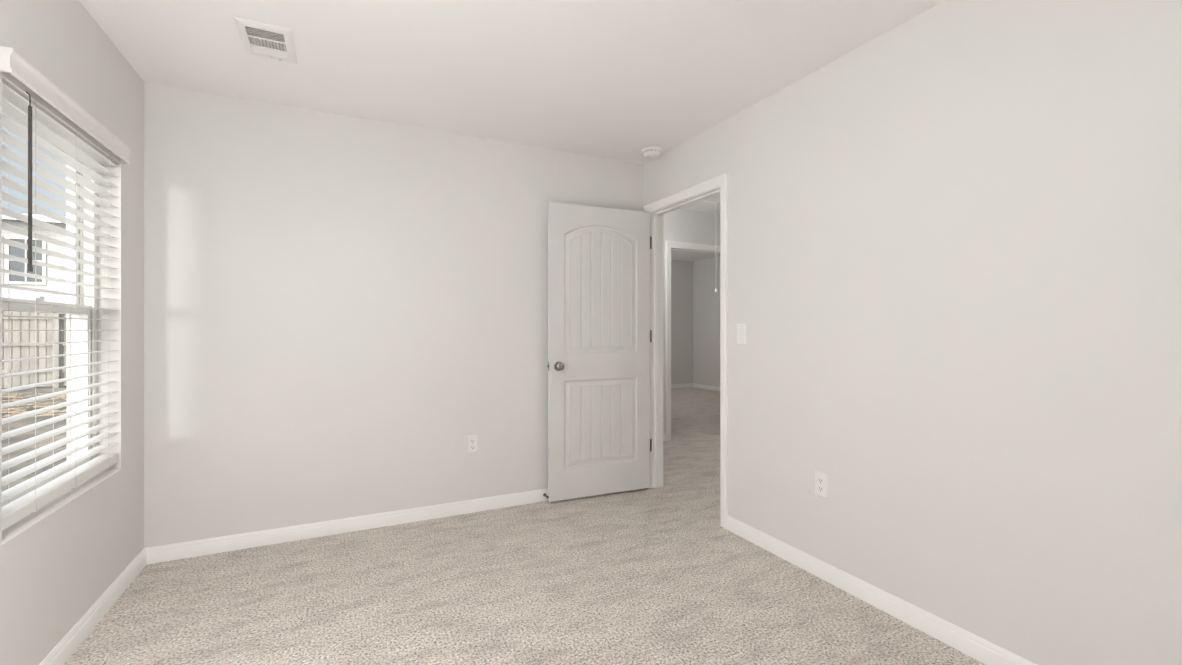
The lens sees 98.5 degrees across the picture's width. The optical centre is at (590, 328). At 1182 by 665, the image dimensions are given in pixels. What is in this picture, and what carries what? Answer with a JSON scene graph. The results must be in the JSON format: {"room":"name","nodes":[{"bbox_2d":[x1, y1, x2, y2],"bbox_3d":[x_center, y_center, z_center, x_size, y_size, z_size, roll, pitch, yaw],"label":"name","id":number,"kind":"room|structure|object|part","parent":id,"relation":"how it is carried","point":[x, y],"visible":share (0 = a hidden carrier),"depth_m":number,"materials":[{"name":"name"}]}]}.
{"room":"empty bedroom","nodes":[
{"label":"empty bedroom","id":0,"kind":"room"},
{"bbox_2d":[0,0,143,664],"bbox_3d":[-1.513,-0.030,0.852,0.172,2.440,3.960,0,0,-26],"label":"wall","id":1,"kind":"structure","parent":0,"point":[52,572],"depth_m":2.04,"materials":[{"name":"paint"}]},
{"bbox_2d":[2,102,120,544],"bbox_3d":[-2.007,-0.082,1.866,0.172,1.438,0.899,0,0,-26],"label":"window","id":2,"kind":"structure","parent":1,"relation":"in","point":[12,531],"depth_m":2.20,"materials":[{"name":"plastic"}]},
{"bbox_3d":[-2.062,-0.416,1.839,0.031,0.708,0.850,0,0,-26],"label":"sash","id":3,"kind":"part","parent":2,"relation":"part of","materials":[{"name":"plastic"}]},
{"bbox_3d":[-2.026,0.252,1.857,0.031,0.707,0.850,0,0,-26],"label":"sash","id":4,"kind":"part","parent":2,"relation":"part of","materials":[{"name":"plastic"}]},
{"bbox_3d":[-2.044,-0.083,1.848,0.090,1.437,0.899,0,0,-26],"label":"frame","id":5,"kind":"part","parent":2,"relation":"part of","materials":[{"name":"plastic"}]},
{"bbox_3d":[-1.966,0.635,1.886,0.080,0.004,0.899,0,0,-26],"label":"sill","id":6,"kind":"part","parent":2,"relation":"part of","materials":[{"name":"paint"}]},
{"bbox_2d":[0,46,130,529],"bbox_3d":[-1.950,-0.108,1.897,0.098,1.434,0.938,0,0,-26],"label":"window blind","id":7,"kind":"object","parent":2,"relation":"attached to","point":[32,95],"visible":1,"depth_m":1.80,"materials":[{"name":"plastic"}]},
{"bbox_3d":[-1.854,-0.071,1.663,0.065,1.358,0.012,0,0,-26],"label":"ladder cord","id":8,"kind":"part","parent":7,"relation":"part of","materials":[{"name":"white fabric"}]},
{"bbox_3d":[-1.964,0.581,1.887,0.058,0.042,0.889,0,0,-26],"label":"rail","id":9,"kind":"part","parent":7,"relation":"part of","materials":[{"name":"plastic"}]},
{"bbox_3d":[-1.978,-0.071,1.916,0.065,1.358,0.012,0,0,-26],"label":"ladder cord","id":10,"kind":"part","parent":7,"relation":"part of","materials":[{"name":"white fabric"}]},
{"bbox_3d":[-2.111,-0.071,2.188,0.065,1.358,0.012,0,0,-26],"label":"ladder cord","id":11,"kind":"part","parent":7,"relation":"part of","materials":[{"name":"white fabric"}]},
{"bbox_2d":[39,548,146,664],"bbox_3d":[-1.429,1.155,0.892,0.014,0.090,3.760,0,0,-26],"label":"baseboard","id":12,"kind":"structure","parent":1,"relation":"attached to","point":[72,640],"depth_m":2.03,"materials":[{"name":"paint"}]},
{"bbox_2d":[144,82,642,547],"bbox_3d":[-0.955,-0.030,3.274,2.961,2.440,0.100,0,0,-26],"label":"wall","id":13,"kind":"structure","parent":0,"point":[334,303],"depth_m":2.95,"materials":[{"name":"paint"}]},
{"bbox_2d":[145,488,547,563],"bbox_3d":[-0.934,1.155,3.220,2.942,0.090,0.014,0,0,-26],"label":"baseboard","id":14,"kind":"structure","parent":13,"relation":"attached to","point":[162,553],"depth_m":2.94,"materials":[{"name":"paint"}]},
{"bbox_2d":[467,435,477,453],"bbox_3d":[-0.768,0.750,3.305,0.072,0.116,0.008,0,0,-26],"label":"wall outlet","id":15,"kind":"object","parent":13,"relation":"attached to","point":[472,440],"visible":1,"depth_m":3.30,"materials":[{"name":"white plastic"}]},
{"bbox_2d":[79,0,944,213],"bbox_3d":[0.581,-1.308,2.511,5.248,0.115,5.100,0,0,-26],"label":"ceiling","id":16,"kind":"structure","parent":0,"point":[608,79],"depth_m":2.35,"materials":[{"name":"paint"}]},
{"bbox_2d":[233,16,296,63],"bbox_3d":[-1.406,-1.241,2.215,0.203,0.016,0.308,0,0,-26],"label":"ceiling vent","id":17,"kind":"object","parent":16,"relation":"in","point":[261,39],"visible":1,"depth_m":2.19,"materials":[{"name":"white plastic"}]},
{"bbox_2d":[642,146,661,158],"bbox_3d":[0.427,-1.224,3.561,0.143,0.052,0.143,0,0,-26],"label":"smoke detector","id":18,"kind":"object","parent":16,"relation":"attached to","point":[653,152],"visible":1,"depth_m":3.52,"materials":[{"name":"white plastic"}]},
{"bbox_2d":[699,194,719,291],"bbox_3d":[1.535,-0.824,4.482,0.720,0.922,1.540,0,0,-26],"label":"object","id":19,"kind":"object","parent":16,"relation":"attached to","point":[716,199],"visible":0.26,"depth_m":5.08,"materials":[{"name":"paint"}]},
{"bbox_3d":[1.535,-1.279,4.482,0.720,0.012,1.540,0,0,-26],"label":"hatch trim","id":20,"kind":"part","parent":19,"relation":"part of","materials":[{"name":"paint"}]},
{"bbox_3d":[1.535,-1.282,4.482,0.580,0.005,1.400,0,0,-26],"label":"hatch panel","id":21,"kind":"part","parent":19,"relation":"part of","materials":[{"name":"paint"}]},
{"bbox_2d":[64,387,984,664],"bbox_3d":[0.779,1.220,4.808,7.432,0.060,9.050,0,0,-26],"label":"floor","id":22,"kind":"structure","parent":0,"point":[645,576],"depth_m":2.25,"materials":[{"name":"carpet"}]},
{"bbox_2d":[671,260,692,383],"bbox_3d":[0.473,-0.090,9.641,3.530,2.560,0.100,0,0,-26],"label":"wall","id":23,"kind":"structure","parent":0,"point":[681,271],"depth_m":10.25,"materials":[{"name":"paint"}]},
{"bbox_2d":[663,209,719,433],"bbox_3d":[1.823,-0.090,5.967,4.337,2.560,0.115,0,0,-26],"label":"wall","id":24,"kind":"structure","parent":0,"point":[679,225],"depth_m":5.49,"materials":[{"name":"paint"}]},
{"bbox_2d":[666,241,719,440],"bbox_3d":[1.188,0.133,5.647,0.931,2.131,0.134,0,0,-26],"label":"door frame","id":25,"kind":"structure","parent":24,"relation":"attached to","point":[669,244],"depth_m":5.40,"materials":[{"name":"paint"}]},
{"bbox_2d":[671,250,719,260],"bbox_3d":[1.365,-1.410,7.934,3.630,0.080,3.950,0,0,-26],"label":"ceiling","id":26,"kind":"structure","parent":0,"point":[675,255],"depth_m":9.53,"materials":[{"name":"paint"}]},
{"bbox_2d":[693,256,719,386],"bbox_3d":[2.983,-0.090,8.643,0.100,2.560,3.900,0,0,-26],"label":"wall","id":27,"kind":"structure","parent":0,"point":[706,272],"depth_m":9.99,"materials":[{"name":"paint"}]},
{"bbox_2d":[671,383,719,391],"bbox_3d":[1.371,1.155,7.920,3.430,0.090,3.780,0,0,-26],"label":"baseboard","id":28,"kind":"structure","parent":27,"relation":"attached to","point":[687,385],"depth_m":10.16,"materials":[{"name":"paint"}]},
{"bbox_2d":[643,0,1181,664],"bbox_3d":[1.275,-0.030,2.217,0.115,2.440,3.960,0,0,-26],"label":"wall","id":29,"kind":"structure","parent":0,"point":[955,239],"depth_m":1.84,"materials":[{"name":"paint"}]},
{"bbox_2d":[644,173,727,528],"bbox_3d":[0.657,0.137,3.460,0.134,2.122,0.914,0,0,-26],"label":"door frame","id":30,"kind":"structure","parent":29,"relation":"attached to","point":[656,217],"depth_m":3.62,"materials":[{"name":"paint"}]},
{"bbox_2d":[547,202,651,501],"bbox_3d":[0.081,0.157,3.616,0.821,2.030,0.144,0,0,-24],"label":"door","id":31,"kind":"structure","parent":30,"relation":"attached to","point":[600,334],"depth_m":3.60,"materials":[{"name":"paint"}]},
{"bbox_3d":[-0.211,0.255,3.442,0.065,0.065,0.060,0,0,-24],"label":"knob","id":32,"kind":"part","parent":31,"relation":"part of","materials":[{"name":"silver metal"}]},
{"bbox_2d":[737,324,745,344],"bbox_3d":[0.860,0.032,2.923,0.011,0.122,0.076,0,0,-26],"label":"light switch","id":33,"kind":"object","parent":29,"relation":"attached to","point":[741,328],"visible":1,"depth_m":2.92,"materials":[{"name":"white plastic"}]},
{"bbox_2d":[815,471,827,498],"bbox_3d":[1.100,0.747,2.435,0.008,0.116,0.072,0,0,-26],"label":"wall outlet","id":34,"kind":"object","parent":29,"relation":"attached to","point":[821,479],"visible":1,"depth_m":2.43,"materials":[{"name":"white plastic"}]},
{"bbox_2d":[726,516,1036,664],"bbox_3d":[1.426,1.155,1.762,0.014,0.090,2.810,0,0,-26],"label":"baseboard","id":35,"kind":"structure","parent":29,"relation":"attached to","point":[968,643],"depth_m":2.13,"materials":[{"name":"paint"}]},
{"label":"outside","id":36,"kind":"structure","parent":0,"visible":0},
{"bbox_2d":[2,386,66,491],"bbox_3d":[-34.043,1.440,0.030,58.880,0.200,110.000,0,0,-26],"label":"ground","id":37,"kind":"structure","parent":36,"point":[27,421],"depth_m":6.57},
{"bbox_2d":[2,212,65,302],"bbox_3d":[-21.996,-1.710,21.496,14.240,6.100,8.940,0,0,-26],"label":"house","id":38,"kind":"structure","parent":37,"relation":"on","point":[15,280],"depth_m":18.10,"materials":[{"name":"white"}]},
{"bbox_3d":[-19.994,-2.410,18.034,0.850,1.500,0.019,0,0,-26],"label":"pane","id":39,"kind":"part","parent":38,"relation":"part of","materials":[{"name":"clear glass"}]},
{"bbox_2d":[2,311,66,387],"bbox_3d":[-13.208,0.425,11.054,12.090,1.830,0.153,0,0,-26],"label":"fence","id":40,"kind":"object","parent":37,"relation":"on","point":[15,323],"visible":0.06,"depth_m":11.44,"materials":[{"name":"beige wood"}]},
{"bbox_3d":[-13.204,-0.253,11.092,12.040,0.085,0.039,0,0,-26],"label":"rail","id":41,"kind":"part","parent":40,"relation":"part of","materials":[{"name":"beige wood"}]},
{"bbox_3d":[-13.204,0.347,11.092,12.040,0.085,0.039,0,0,-26],"label":"rail","id":42,"kind":"part","parent":40,"relation":"part of","materials":[{"name":"beige wood"}]},
{"bbox_3d":[-13.204,0.948,11.092,12.040,0.085,0.039,0,0,-26],"label":"rail","id":43,"kind":"part","parent":40,"relation":"part of","materials":[{"name":"beige wood"}]},
{"bbox_3d":[-12.116,0.440,11.553,0.090,1.800,0.089,0,0,-26],"label":"post","id":44,"kind":"part","parent":40,"relation":"part of","materials":[{"name":"beige wood"}]},
{"bbox_2d":[2,393,66,418],"bbox_3d":[-10.966,1.315,8.527,6.088,0.042,4.215,0,0,-26],"label":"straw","id":45,"kind":"object","parent":37,"relation":"on","point":[16,410],"visible":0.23,"depth_m":8.78,"materials":[{"name":"beige plant"}]}
]}

